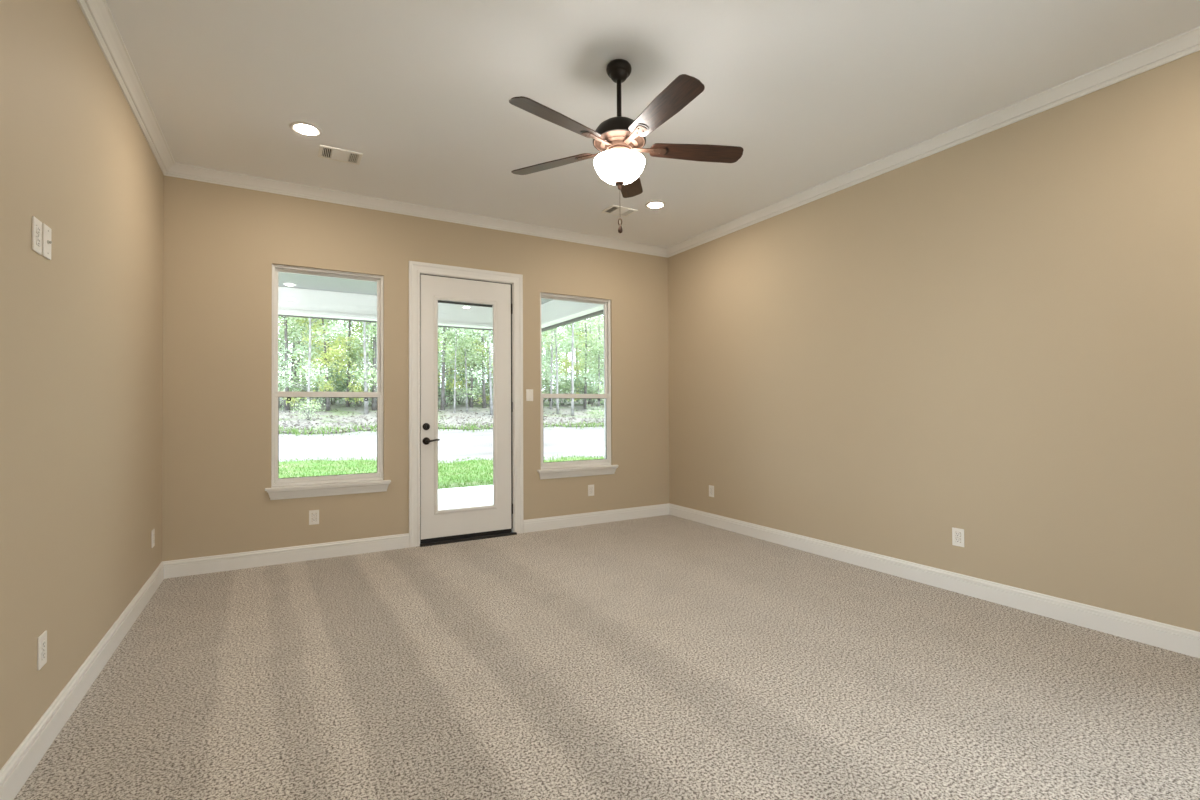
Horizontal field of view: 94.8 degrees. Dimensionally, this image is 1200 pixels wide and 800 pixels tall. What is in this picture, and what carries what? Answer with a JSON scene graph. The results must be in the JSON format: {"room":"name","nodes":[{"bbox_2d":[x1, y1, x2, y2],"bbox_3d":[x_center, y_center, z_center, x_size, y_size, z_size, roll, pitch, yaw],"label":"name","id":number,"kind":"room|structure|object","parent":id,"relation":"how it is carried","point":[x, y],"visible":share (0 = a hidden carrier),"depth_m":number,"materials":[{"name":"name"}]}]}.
{"room":"empty living room","nodes":[
{"label":"empty living room","id":0,"kind":"room"},
{"bbox_2d":[0,0,163,769],"bbox_3d":[-1.818,-0.160,1.480,0.160,3.465,5.910,0,-1,-30],"label":"wall","id":1,"kind":"structure","parent":0,"point":[81,328],"depth_m":2.28,"materials":[{"name":"beige paint"}]},
{"bbox_2d":[32,216,41,254],"bbox_3d":[-1.995,-0.583,1.957,0.008,0.118,0.074,0,-1,-30],"label":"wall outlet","id":2,"kind":"object","parent":1,"relation":"attached to","point":[36,224],"visible":1,"depth_m":1.95,"materials":[{"name":"white plastic"}]},
{"bbox_2d":[36,237,40,245],"bbox_3d":[-1.994,-0.562,1.957,0.005,0.027,0.033,0,-1,-30],"label":"receptacle","id":3,"kind":"object","parent":2,"relation":"attached to","point":[38,239],"depth_m":1.96,"materials":[{"name":"white plastic"}]},
{"bbox_2d":[36,226,40,234],"bbox_3d":[-1.994,-0.603,1.957,0.005,0.027,0.033,0,-1,-30],"label":"receptacle","id":4,"kind":"object","parent":2,"relation":"attached to","point":[38,228],"depth_m":1.96,"materials":[{"name":"white plastic"}]},
{"bbox_2d":[37,630,46,670],"bbox_3d":[-2.029,0.910,2.008,0.008,0.118,0.074,0,-1,-30],"label":"wall outlet","id":5,"kind":"object","parent":1,"relation":"attached to","point":[42,639],"visible":1,"depth_m":2.00,"materials":[{"name":"white plastic"}]},
{"bbox_2d":[41,651,45,659],"bbox_3d":[-2.028,0.930,2.008,0.005,0.027,0.033,0,-1,-30],"label":"receptacle","id":6,"kind":"object","parent":5,"relation":"attached to","point":[43,653],"depth_m":2.01,"materials":[{"name":"white plastic"}]},
{"bbox_2d":[41,640,45,648],"bbox_3d":[-2.028,0.890,2.009,0.005,0.027,0.033,0,-1,-30],"label":"receptacle","id":7,"kind":"object","parent":5,"relation":"attached to","point":[43,642],"depth_m":2.01,"materials":[{"name":"white plastic"}]},
{"bbox_2d":[42,223,51,259],"bbox_3d":[-2.040,-0.584,2.042,0.016,0.118,0.074,0,-1,-30],"label":"cable wall plate","id":8,"kind":"object","parent":1,"relation":"attached to","point":[46,231],"visible":1,"depth_m":2.03,"materials":[{"name":"white plastic"}]},
{"bbox_2d":[0,562,163,799],"bbox_3d":[-1.775,1.211,1.576,0.016,0.125,5.750,0,-1,-30],"label":"baseboard","id":9,"kind":"structure","parent":1,"relation":"attached to","point":[18,768],"depth_m":2.22,"materials":[{"name":"white paint"}]},
{"bbox_2d":[77,0,174,174],"bbox_3d":[-1.764,-1.750,1.629,0.076,0.083,5.750,0,-1,-30],"label":"crown molding","id":10,"kind":"structure","parent":1,"relation":"attached to","point":[97,13],"depth_m":2.92,"materials":[{"name":"white paint"}]},
{"bbox_2d":[151,529,154,547],"bbox_3d":[-3.045,0.943,3.761,0.008,0.118,0.074,0,-1,-30],"label":"wall outlet","id":11,"kind":"object","parent":1,"relation":"attached to","point":[153,530],"visible":1,"depth_m":3.75,"materials":[{"name":"white plastic"}]},
{"bbox_2d":[162,175,668,560],"bbox_3d":[-1.256,-0.113,5.314,4.978,3.465,0.160,0,-1,-30],"label":"wall","id":12,"kind":"structure","parent":0,"point":[222,243],"depth_m":4.61,"materials":[{"name":"beige paint"}]},
{"bbox_2d":[162,533,408,578],"bbox_3d":[-2.460,1.252,4.492,1.757,0.125,0.016,0,-1,-30],"label":"baseboard","id":13,"kind":"structure","parent":12,"relation":"attached to","point":[242,560],"depth_m":4.43,"materials":[{"name":"white paint"}]},
{"bbox_2d":[309,510,318,524],"bbox_3d":[-2.362,0.969,4.558,0.074,0.118,0.008,0,-1,-30],"label":"wall outlet","id":14,"kind":"object","parent":12,"relation":"attached to","point":[312,517],"visible":1,"depth_m":4.55,"materials":[{"name":"white plastic"}]},
{"bbox_2d":[265,264,390,499],"bbox_3d":[-2.283,-0.148,4.675,0.944,1.900,0.177,0,-1,-30],"label":"window","id":15,"kind":"structure","parent":12,"relation":"in","point":[327,485],"depth_m":4.64,"materials":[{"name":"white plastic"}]},
{"bbox_2d":[165,163,667,257],"bbox_3d":[-1.205,-1.706,5.233,4.658,0.083,0.076,0,-1,-30],"label":"crown molding","id":16,"kind":"structure","parent":12,"relation":"attached to","point":[178,170],"depth_m":4.86,"materials":[{"name":"white paint"}]},
{"bbox_2d":[409,261,523,547],"bbox_3d":[-1.270,0.034,5.269,1.092,2.569,0.210,0,-1,-30],"label":"door","id":17,"kind":"structure","parent":12,"relation":"in","point":[429,283],"depth_m":5.19,"materials":[{"name":"white paint"}]},
{"bbox_2d":[526,389,532,400],"bbox_3d":[-0.704,-0.049,5.534,0.074,0.118,0.010,0,-1,-30],"label":"light switch","id":18,"kind":"object","parent":12,"relation":"attached to","point":[529,392],"visible":1,"depth_m":5.53,"materials":[{"name":"white plastic"}]},
{"bbox_2d":[537,292,618,479],"bbox_3d":[-0.254,-0.146,5.851,0.944,1.904,0.177,0,-1,-30],"label":"window","id":19,"kind":"structure","parent":12,"relation":"in","point":[561,469],"depth_m":5.89,"materials":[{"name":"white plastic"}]},
{"bbox_2d":[588,485,593,495],"bbox_3d":[-0.094,0.962,5.873,0.074,0.118,0.008,0,-1,-30],"label":"wall outlet","id":20,"kind":"object","parent":12,"relation":"attached to","point":[590,487],"visible":1,"depth_m":5.87,"materials":[{"name":"white plastic"}]},
{"bbox_2d":[524,503,668,532],"bbox_3d":[0.027,1.258,5.934,1.811,0.125,0.016,0,-1,-30],"label":"baseboard","id":21,"kind":"structure","parent":12,"relation":"attached to","point":[556,522],"depth_m":5.87,"materials":[{"name":"white paint"}]},
{"bbox_2d":[14,515,1199,799],"bbox_3d":[0.234,1.353,2.738,4.658,0.150,5.750,0,-1,-30],"label":"floor","id":22,"kind":"structure","parent":0,"point":[663,657],"depth_m":2.45,"materials":[{"name":"carpet"}]},
{"bbox_2d":[106,0,1199,247],"bbox_3d":[0.217,-1.847,2.780,4.978,0.120,6.070,0,-1,-30],"label":"ceiling","id":23,"kind":"structure","parent":0,"point":[812,93],"depth_m":3.09,"materials":[{"name":"white paint"}]},
{"bbox_2d":[289,121,321,136],"bbox_3d":[-1.914,-1.758,3.592,0.190,0.012,0.190,0,-1,-30],"label":"recessed light","id":24,"kind":"object","parent":23,"relation":"in","point":[303,128],"visible":1,"depth_m":3.58,"materials":[{"name":"white glass"}]},
{"bbox_2d":[318,145,362,164],"bbox_3d":[-1.863,-1.755,3.957,0.275,0.010,0.205,0,-1,-30],"label":"ceiling vent","id":25,"kind":"object","parent":23,"relation":"in","point":[327,152],"visible":1,"depth_m":3.95,"materials":[{"name":"white metal"}]},
{"bbox_2d":[601,205,637,216],"bbox_3d":[0.180,-1.750,5.115,0.275,0.010,0.205,0,-1,-30],"label":"ceiling vent","id":26,"kind":"object","parent":23,"relation":"in","point":[613,209],"visible":1,"depth_m":5.11,"materials":[{"name":"white metal"}]},
{"bbox_2d":[509,59,742,232],"bbox_3d":[0.115,-1.338,2.893,1.309,0.892,1.279,0,-1,-30],"label":"ceiling fan","id":27,"kind":"object","parent":23,"relation":"hanging from","point":[619,139],"visible":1,"depth_m":2.85,"materials":[{"name":"brown wood"}]},
{"bbox_2d":[645,201,665,208],"bbox_3d":[0.502,-1.753,4.972,0.190,0.012,0.190,0,-1,-30],"label":"recessed light","id":28,"kind":"object","parent":23,"relation":"in","point":[653,204],"visible":1,"depth_m":4.96,"materials":[{"name":"white glass"}]},
{"bbox_2d":[668,51,1199,631],"bbox_3d":[2.350,-0.150,3.897,0.160,3.465,5.910,0,-1,-30],"label":"wall","id":29,"kind":"structure","parent":0,"point":[994,336],"depth_m":3.52,"materials":[{"name":"beige paint"}]},
{"bbox_2d":[709,485,713,496],"bbox_3d":[1.165,0.954,5.769,0.008,0.118,0.074,0,-1,-30],"label":"wall outlet","id":30,"kind":"object","parent":29,"relation":"attached to","point":[711,493],"visible":1,"depth_m":5.76,"materials":[{"name":"white plastic"}]},
{"bbox_2d":[666,26,1199,256],"bbox_3d":[2.200,-1.740,3.928,0.076,0.083,5.750,0,-1,-30],"label":"crown molding","id":31,"kind":"structure","parent":29,"relation":"attached to","point":[1184,44],"depth_m":3.50,"materials":[{"name":"white paint"}]},
{"bbox_2d":[669,503,1199,657],"bbox_3d":[1.926,1.229,4.447,0.016,0.125,4.495,0,-1,-30],"label":"baseboard","id":32,"kind":"structure","parent":29,"relation":"attached to","point":[1154,633],"depth_m":3.51,"materials":[{"name":"white paint"}]},
{"bbox_2d":[952,527,963,546],"bbox_3d":[2.382,0.913,3.670,0.008,0.118,0.074,0,-1,-30],"label":"wall outlet","id":33,"kind":"object","parent":29,"relation":"attached to","point":[956,540],"visible":1,"depth_m":3.67,"materials":[{"name":"white plastic"}]},
{"label":"outside","id":34,"kind":"structure","parent":0,"visible":0},
{"bbox_2d":[279,425,604,462],"bbox_3d":[-10.885,-0.459,37.216,100.000,4.790,125.000,0,-1,-30],"label":"ground","id":35,"kind":"structure","parent":34,"point":[569,441],"depth_m":17.98,"materials":[{"name":"white concrete"}]},
{"bbox_2d":[279,388,603,432],"bbox_3d":[-21.246,-0.264,55.083,80.000,4.421,77.692,0,-1,-30],"label":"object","id":36,"kind":"structure","parent":35,"relation":"on","point":[567,406],"depth_m":29.25,"materials":[{"name":"green plant"}]},
{"bbox_2d":[278,317,300,371],"bbox_3d":[-18.477,-6.739,29.587,4.961,14.419,6.116,0,-1,9],"label":"tree","id":37,"kind":"object","parent":36,"relation":"on","point":[290,342],"visible":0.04,"depth_m":30.54,"materials":[{"name":"green plant"}]},
{"bbox_2d":[278,380,304,407],"bbox_3d":[-17.050,-0.374,29.388,2.204,1.856,2.392,-1,-1,33],"label":"shrub","id":38,"kind":"object","parent":36,"relation":"on","point":[283,387],"visible":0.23,"depth_m":29.24,"materials":[{"name":"green plant"}]},
{"bbox_2d":[280,377,316,404],"bbox_3d":[-17.197,-0.560,31.415,2.383,1.982,2.196,0,-1,1],"label":"shrub","id":39,"kind":"object","parent":36,"relation":"on","point":[294,377],"visible":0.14,"depth_m":31.28,"materials":[{"name":"green plant"}]},
{"bbox_2d":[278,316,328,409],"bbox_3d":[-16.022,-4.747,28.782,4.582,10.784,4.770,0,-1,-12],"label":"tree","id":40,"kind":"object","parent":36,"relation":"on","point":[293,320],"visible":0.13,"depth_m":28.32,"materials":[{"name":"green plant"}]},
{"bbox_2d":[278,317,334,398],"bbox_3d":[-20.055,-6.829,36.353,5.893,14.162,5.714,-1,-1,15],"label":"tree","id":41,"kind":"object","parent":36,"relation":"on","point":[291,317],"visible":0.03,"depth_m":36.08,"materials":[{"name":"green plant"}]},
{"bbox_2d":[291,398,325,419],"bbox_3d":[-13.161,0.405,24.963,1.259,1.182,1.366,-1,-1,35],"label":"shrub","id":42,"kind":"object","parent":36,"relation":"on","point":[309,402],"visible":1,"depth_m":24.86,"materials":[{"name":"green plant"}]},
{"bbox_2d":[290,368,331,405],"bbox_3d":[-16.127,-0.653,30.590,2.523,2.380,2.805,0,-1,-36],"label":"shrub","id":43,"kind":"object","parent":36,"relation":"on","point":[317,388],"visible":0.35,"depth_m":30.63,"materials":[{"name":"green plant"}]},
{"bbox_2d":[278,316,346,404],"bbox_3d":[-17.470,-6.904,31.909,5.796,14.688,5.568,0,-1,-25],"label":"tree","id":44,"kind":"object","parent":36,"relation":"on","point":[301,337],"visible":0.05,"depth_m":31.18,"materials":[{"name":"green plant"}]},
{"bbox_2d":[278,324,346,387],"bbox_3d":[-21.938,-6.975,40.632,6.361,14.012,4.930,0,-1,-36],"label":"tree","id":45,"kind":"object","parent":36,"relation":"on","point":[292,363],"visible":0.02,"depth_m":40.42,"materials":[{"name":"green plant"}]},
{"bbox_2d":[278,317,349,413],"bbox_3d":[-14.404,-5.464,27.305,5.305,12.548,4.303,-1,-1,23],"label":"tree","id":46,"kind":"object","parent":36,"relation":"on","point":[301,350],"visible":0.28,"depth_m":27.33,"materials":[{"name":"green plant"}]},
{"bbox_2d":[294,317,346,401],"bbox_3d":[-18.545,-4.108,36.824,3.929,8.692,3.230,0,-1,10],"label":"tree","id":47,"kind":"object","parent":36,"relation":"on","point":[294,317],"visible":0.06,"depth_m":36.06,"materials":[{"name":"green plant"}]},
{"bbox_2d":[283,317,362,410],"bbox_3d":[-14.484,-3.078,28.816,3.522,7.518,3.316,-1,-1,31],"label":"tree","id":48,"kind":"object","parent":36,"relation":"on","point":[325,355],"visible":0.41,"depth_m":28.43,"materials":[{"name":"green plant"}]},
{"bbox_2d":[306,370,346,403],"bbox_3d":[-16.197,-0.880,32.921,2.932,2.689,3.261,0,-1,-5],"label":"shrub","id":49,"kind":"object","parent":36,"relation":"on","point":[331,401],"visible":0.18,"depth_m":32.59,"materials":[{"name":"green plant"}]},
{"bbox_2d":[287,319,368,403],"bbox_3d":[-16.952,-6.032,33.502,5.271,12.799,5.487,0,-1,14],"label":"tree","id":50,"kind":"object","parent":36,"relation":"on","point":[333,378],"visible":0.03,"depth_m":33.35,"materials":[{"name":"green plant"}]},
{"bbox_2d":[313,321,372,406],"bbox_3d":[-14.043,-3.978,31.084,3.665,9.018,3.893,0,-1,7],"label":"tree","id":51,"kind":"object","parent":36,"relation":"on","point":[350,323],"visible":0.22,"depth_m":31.06,"materials":[{"name":"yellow plant"}]},
{"bbox_2d":[316,320,372,399],"bbox_3d":[-17.396,-7.460,38.158,5.035,15.360,6.207,0,-1,-13],"label":"tree","id":52,"kind":"object","parent":36,"relation":"on","point":[343,320],"visible":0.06,"depth_m":37.35,"materials":[{"name":"green plant"}]},
{"bbox_2d":[313,354,376,405],"bbox_3d":[-15.184,-1.259,32.843,3.602,3.627,4.005,-1,-1,18],"label":"shrub","id":53,"kind":"object","parent":36,"relation":"on","point":[336,375],"visible":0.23,"depth_m":32.28,"materials":[{"name":"green plant"}]},
{"bbox_2d":[333,321,359,398],"bbox_3d":[-19.834,-3.657,42.776,3.552,7.328,3.344,-1,-1,28],"label":"tree","id":54,"kind":"object","parent":36,"relation":"on","point":[335,321],"visible":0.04,"depth_m":42.70,"materials":[{"name":"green plant"}]},
{"bbox_2d":[329,353,376,406],"bbox_3d":[-13.535,-1.075,31.794,3.605,3.399,4.009,0,-1,-13],"label":"shrub","id":55,"kind":"object","parent":36,"relation":"on","point":[345,378],"visible":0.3,"depth_m":31.10,"materials":[{"name":"green plant"}]},
{"bbox_2d":[329,320,376,402],"bbox_3d":[-14.058,-5.506,34.883,5.396,11.735,5.183,0,-1,-1],"label":"tree","id":56,"kind":"object","parent":36,"relation":"on","point":[352,325],"visible":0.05,"depth_m":34.19,"materials":[{"name":"green plant"}]},
{"bbox_2d":[330,321,376,410],"bbox_3d":[-12.410,-5.103,29.875,5.162,11.602,5.324,0,-1,-3],"label":"tree","id":57,"kind":"object","parent":36,"relation":"on","point":[374,381],"visible":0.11,"depth_m":29.98,"materials":[{"name":"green plant"}]},
{"bbox_2d":[346,322,376,391],"bbox_3d":[-12.541,-3.485,29.738,2.159,8.422,2.286,0,-1,15],"label":"tree","id":58,"kind":"object","parent":36,"relation":"on","point":[368,350],"visible":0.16,"depth_m":29.42,"materials":[{"name":"green plant"}]},
{"bbox_2d":[355,322,376,414],"bbox_3d":[-11.847,-4.695,27.630,2.763,11.130,2.921,-1,-1,28],"label":"tree","id":59,"kind":"object","parent":36,"relation":"on","point":[365,333],"visible":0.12,"depth_m":27.90,"materials":[{"name":"green plant"}]},
{"bbox_2d":[279,402,603,433],"bbox_3d":[-6.411,0.712,33.033,31.692,1.541,19.494,0,-1,-26],"label":"fallen leaves","id":60,"kind":"object","parent":36,"relation":"on","point":[343,417],"visible":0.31,"depth_m":25.87,"materials":[{"name":"plant"}]},
{"bbox_2d":[279,420,603,436],"bbox_3d":[-2.473,1.125,25.624,29.119,0.692,6.044,0,-1,-24],"label":"grass","id":61,"kind":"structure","parent":36,"relation":"on","point":[574,424],"depth_m":22.80,"materials":[{"name":"green plant"}]},
{"bbox_2d":[438,333,454,384],"bbox_3d":[-10.937,-4.147,34.554,3.636,9.243,3.863,0,-1,6],"label":"tree","id":62,"kind":"object","parent":36,"relation":"on","point":[438,333],"visible":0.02,"depth_m":34.79,"materials":[{"name":"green plant"}]},
{"bbox_2d":[438,352,458,381],"bbox_3d":[-11.862,-6.376,33.423,5.857,13.689,4.751,-1,-1,41],"label":"tree","id":63,"kind":"object","parent":36,"relation":"on","point":[439,352],"visible":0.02,"depth_m":33.16,"materials":[{"name":"green plant"}]},
{"bbox_2d":[438,370,469,407],"bbox_3d":[-9.669,-0.724,33.853,2.768,2.708,3.078,-1,-1,24],"label":"shrub","id":64,"kind":"object","parent":36,"relation":"on","point":[448,383],"visible":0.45,"depth_m":33.75,"materials":[{"name":"green plant"}]},
{"bbox_2d":[440,328,475,412],"bbox_3d":[-7.932,-3.148,30.743,2.089,7.912,1.961,0,-1,8],"label":"tree","id":65,"kind":"object","parent":36,"relation":"on","point":[456,332],"visible":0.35,"depth_m":30.68,"materials":[{"name":"green plant"}]},
{"bbox_2d":[438,327,479,409],"bbox_3d":[-9.296,-4.844,32.091,4.840,11.100,4.693,0,-1,15],"label":"tree","id":66,"kind":"object","parent":36,"relation":"on","point":[442,407],"visible":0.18,"depth_m":31.81,"materials":[{"name":"green plant"}]},
{"bbox_2d":[439,375,479,404],"bbox_3d":[-9.256,-0.745,36.343,2.796,2.414,3.034,-1,-1,32],"label":"shrub","id":67,"kind":"object","parent":36,"relation":"on","point":[457,398],"visible":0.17,"depth_m":36.40,"materials":[{"name":"green plant"}]},
{"bbox_2d":[438,327,485,401],"bbox_3d":[-11.280,-7.726,41.076,7.202,16.047,5.581,-1,-1,26],"label":"tree","id":68,"kind":"object","parent":36,"relation":"on","point":[439,327],"visible":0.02,"depth_m":40.14,"materials":[{"name":"green plant"}]},
{"bbox_2d":[446,327,480,411],"bbox_3d":[-7.872,-3.526,31.494,2.159,8.601,2.051,0,-1,-1],"label":"tree","id":69,"kind":"object","parent":36,"relation":"on","point":[473,353],"visible":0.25,"depth_m":31.57,"materials":[{"name":"green plant"}]},
{"bbox_2d":[438,330,492,404],"bbox_3d":[-8.664,-6.396,36.164,5.816,13.690,4.717,0,-1,-23],"label":"tree","id":70,"kind":"object","parent":36,"relation":"on","point":[451,377],"visible":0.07,"depth_m":35.95,"materials":[{"name":"green plant"}]},
{"bbox_2d":[438,330,492,401],"bbox_3d":[-8.751,-7.626,40.973,6.492,15.825,5.031,0,-1,-12],"label":"tree","id":71,"kind":"object","parent":36,"relation":"on","point":[478,330],"visible":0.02,"depth_m":40.98,"materials":[{"name":"green plant"}]},
{"bbox_2d":[445,369,488,402],"bbox_3d":[-9.095,-1.010,37.495,3.011,3.008,3.348,-1,-1,25],"label":"shrub","id":72,"kind":"object","parent":36,"relation":"on","point":[478,369],"visible":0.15,"depth_m":37.36,"materials":[{"name":"green plant"}]},
{"bbox_2d":[445,329,492,406],"bbox_3d":[-7.936,-3.488,34.571,3.708,8.143,3.490,0,-1,-12],"label":"tree","id":73,"kind":"object","parent":36,"relation":"on","point":[477,349],"visible":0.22,"depth_m":34.29,"materials":[{"name":"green plant"}]},
{"bbox_2d":[448,329,492,407],"bbox_3d":[-7.380,-4.806,34.480,4.532,10.863,4.353,-1,-1,21],"label":"tree","id":74,"kind":"object","parent":36,"relation":"on","point":[483,365],"visible":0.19,"depth_m":33.65,"materials":[{"name":"green plant"}]},
{"bbox_2d":[457,330,492,395],"bbox_3d":[-6.997,-6.521,36.838,5.736,14.039,5.510,0,-1,-23],"label":"tree","id":75,"kind":"object","parent":36,"relation":"on","point":[480,384],"visible":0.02,"depth_m":34.75,"materials":[{"name":"green plant"}]},
{"bbox_2d":[473,372,492,404],"bbox_3d":[-7.952,-0.930,37.885,3.372,2.844,3.032,0,-1,12],"label":"shrub","id":76,"kind":"object","parent":36,"relation":"on","point":[480,372],"visible":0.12,"depth_m":37.47,"materials":[{"name":"green plant"}]},
{"bbox_2d":[474,376,492,403],"bbox_3d":[-7.027,-0.713,36.261,3.099,2.508,2.856,0,-1,-23],"label":"shrub","id":77,"kind":"object","parent":36,"relation":"on","point":[488,376],"visible":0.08,"depth_m":35.76,"materials":[{"name":"green plant"}]},
{"bbox_2d":[456,328,549,414],"bbox_3d":[-5.931,-6.238,30.201,5.584,14.404,4.530,0,-1,15],"label":"tree","id":78,"kind":"object","parent":36,"relation":"on","point":[489,337],"visible":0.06,"depth_m":30.20,"materials":[{"name":"green plant"}]},
{"bbox_2d":[542,381,565,405],"bbox_3d":[-3.374,-0.440,38.374,2.292,1.910,2.487,-1,-1,29],"label":"shrub","id":79,"kind":"object","parent":36,"relation":"on","point":[545,381],"visible":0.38,"depth_m":38.16,"materials":[{"name":"green plant"}]},
{"bbox_2d":[541,325,567,387],"bbox_3d":[-4.851,-5.048,40.750,4.826,10.879,4.636,0,-1,13],"label":"tree","id":80,"kind":"object","parent":36,"relation":"on","point":[565,325],"visible":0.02,"depth_m":40.73,"materials":[{"name":"green plant"}]},
{"bbox_2d":[541,329,569,384],"bbox_3d":[-4.854,-6.360,37.661,5.258,13.670,4.265,0,-1,-34],"label":"tree","id":81,"kind":"object","parent":36,"relation":"on","point":[547,354],"visible":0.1,"depth_m":37.68,"materials":[{"name":"green plant"}]},
{"bbox_2d":[541,327,575,413],"bbox_3d":[-2.884,-4.186,32.414,2.636,10.322,2.795,0,-1,-42],"label":"tree","id":82,"kind":"object","parent":36,"relation":"on","point":[554,330],"visible":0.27,"depth_m":32.25,"materials":[{"name":"green plant"}]},
{"bbox_2d":[542,330,577,401],"bbox_3d":[-3.560,-3.349,44.472,3.364,7.251,3.166,-1,-1,22],"label":"tree","id":83,"kind":"object","parent":36,"relation":"on","point":[560,330],"visible":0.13,"depth_m":44.07,"materials":[{"name":"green plant"}]},
{"bbox_2d":[544,325,575,392],"bbox_3d":[-3.217,-6.090,60.224,4.244,11.785,5.477,-1,-1,38],"label":"tree","id":84,"kind":"object","parent":36,"relation":"on","point":[570,325],"visible":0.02,"depth_m":59.63,"materials":[{"name":"green plant"}]},
{"bbox_2d":[542,369,583,405],"bbox_3d":[-2.519,-0.819,38.136,3.546,2.833,3.189,0,-1,-19],"label":"shrub","id":85,"kind":"object","parent":36,"relation":"on","point":[581,385],"visible":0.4,"depth_m":38.11,"materials":[{"name":"green plant"}]},
{"bbox_2d":[542,336,583,398],"bbox_3d":[-4.373,-7.685,53.305,6.930,15.382,5.370,0,-1,-35],"label":"tree","id":86,"kind":"object","parent":36,"relation":"on","point":[567,336],"visible":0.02,"depth_m":53.14,"materials":[{"name":"green plant"}]},
{"bbox_2d":[541,320,587,408],"bbox_3d":[-3.165,-5.643,35.538,4.530,12.712,5.584,0,-1,-44],"label":"tree","id":87,"kind":"object","parent":36,"relation":"on","point":[547,359],"visible":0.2,"depth_m":35.34,"materials":[{"name":"green plant"}]},
{"bbox_2d":[546,363,592,402],"bbox_3d":[-2.297,-1.238,40.600,3.629,3.619,4.036,0,-1,1],"label":"shrub","id":88,"kind":"object","parent":36,"relation":"on","point":[588,363],"visible":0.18,"depth_m":40.38,"materials":[{"name":"green plant"}]},
{"bbox_2d":[555,320,589,415],"bbox_3d":[-1.267,-5.202,31.409,2.876,12.554,3.049,0,-1,-17],"label":"tree","id":89,"kind":"object","parent":36,"relation":"on","point":[565,328],"visible":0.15,"depth_m":31.55,"materials":[{"name":"green plant"}]},
{"bbox_2d":[553,319,591,400],"bbox_3d":[-1.940,-3.409,39.338,3.431,7.735,3.230,0,-1,-44],"label":"tree","id":90,"kind":"object","parent":36,"relation":"on","point":[566,357],"visible":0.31,"depth_m":38.90,"materials":[{"name":"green plant"}]},
{"bbox_2d":[552,315,603,408],"bbox_3d":[-1.096,-4.256,36.349,4.124,9.927,4.293,0,-1,-15],"label":"tree","id":91,"kind":"object","parent":36,"relation":"on","point":[585,327],"visible":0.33,"depth_m":36.56,"materials":[{"name":"green plant"}]},
{"bbox_2d":[555,319,603,401],"bbox_3d":[-2.231,-5.910,46.397,4.910,12.389,4.716,0,-1,-8],"label":"tree","id":92,"kind":"object","parent":36,"relation":"on","point":[576,358],"visible":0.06,"depth_m":45.71,"materials":[{"name":"green plant"}]},
{"bbox_2d":[562,317,603,403],"bbox_3d":[-0.936,-5.163,40.651,4.664,11.224,4.855,0,-1,-9],"label":"tree","id":93,"kind":"object","parent":36,"relation":"on","point":[595,317],"visible":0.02,"depth_m":40.90,"materials":[{"name":"green plant"}]},
{"bbox_2d":[569,368,603,405],"bbox_3d":[-0.554,-0.883,39.213,3.350,3.048,3.760,0,-1,-13],"label":"shrub","id":94,"kind":"object","parent":36,"relation":"on","point":[588,390],"visible":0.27,"depth_m":39.09,"materials":[{"name":"green plant"}]},
{"bbox_2d":[569,371,603,403],"bbox_3d":[-0.934,-0.794,40.857,2.931,2.618,3.259,0,-1,-21],"label":"shrub","id":95,"kind":"object","parent":36,"relation":"on","point":[578,371],"visible":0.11,"depth_m":40.52,"materials":[{"name":"green plant"}]},
{"bbox_2d":[574,316,603,409],"bbox_3d":[0.019,-5.790,36.093,4.530,13.189,5.584,0,-1,13],"label":"tree","id":96,"kind":"object","parent":36,"relation":"on","point":[599,320],"visible":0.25,"depth_m":35.88,"materials":[{"name":"green plant"}]},
{"bbox_2d":[576,314,603,402],"bbox_3d":[0.580,-3.751,35.132,3.816,9.247,3.666,0,-1,-39],"label":"tree","id":97,"kind":"object","parent":36,"relation":"on","point":[602,325],"visible":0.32,"depth_m":35.14,"materials":[{"name":"green plant"}]},
{"bbox_2d":[586,405,603,420],"bbox_3d":[-0.105,0.719,29.590,1.275,1.006,1.175,0,-1,3],"label":"shrub","id":98,"kind":"object","parent":36,"relation":"on","point":[593,410],"visible":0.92,"depth_m":29.49,"materials":[{"name":"green plant"}]},
{"bbox_2d":[279,454,604,488],"bbox_3d":[-2.005,1.438,10.792,21.333,0.183,8.868,0,-1,-10],"label":"lawn","id":99,"kind":"structure","parent":35,"relation":"on","point":[469,473],"depth_m":12.32,"materials":[{"name":"plant"}]},
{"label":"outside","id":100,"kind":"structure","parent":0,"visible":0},
{"bbox_2d":[438,485,492,509],"bbox_3d":[-4.924,1.542,5.545,10.950,0.200,3.955,0,-1,-30],"label":"patio slab","id":101,"kind":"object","parent":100,"point":[462,497],"depth_m":8.28,"materials":[{"name":"white concrete"}]},
{"bbox_3d":[-1.162,0.142,9.538,0.120,2.664,0.120,0,-1,-30],"label":"porch post","id":102,"kind":"object","parent":101,"relation":"on","visible":0},
{"bbox_2d":[278,286,492,330],"bbox_3d":[-5.768,-1.374,6.902,10.440,0.384,0.193,0,-1,-30],"label":"beam","id":103,"kind":"structure","parent":102,"relation":"on","point":[292,302],"depth_m":8.05,"materials":[{"name":"white paint"}]},
{"bbox_2d":[541,300,603,331],"bbox_3d":[-0.288,-1.392,8.095,0.262,0.374,3.625,0,-1,-30],"label":"beam","id":104,"kind":"structure","parent":102,"relation":"on","point":[554,313],"depth_m":8.36,"materials":[{"name":"white paint"}]},
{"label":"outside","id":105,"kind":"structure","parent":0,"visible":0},
{"bbox_2d":[278,272,551,305],"bbox_3d":[-4.829,-1.651,5.443,10.600,0.120,3.595,0,-1,-30],"label":"ceiling","id":106,"kind":"structure","parent":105,"point":[302,281],"depth_m":7.49,"materials":[{"name":"grey paint"}]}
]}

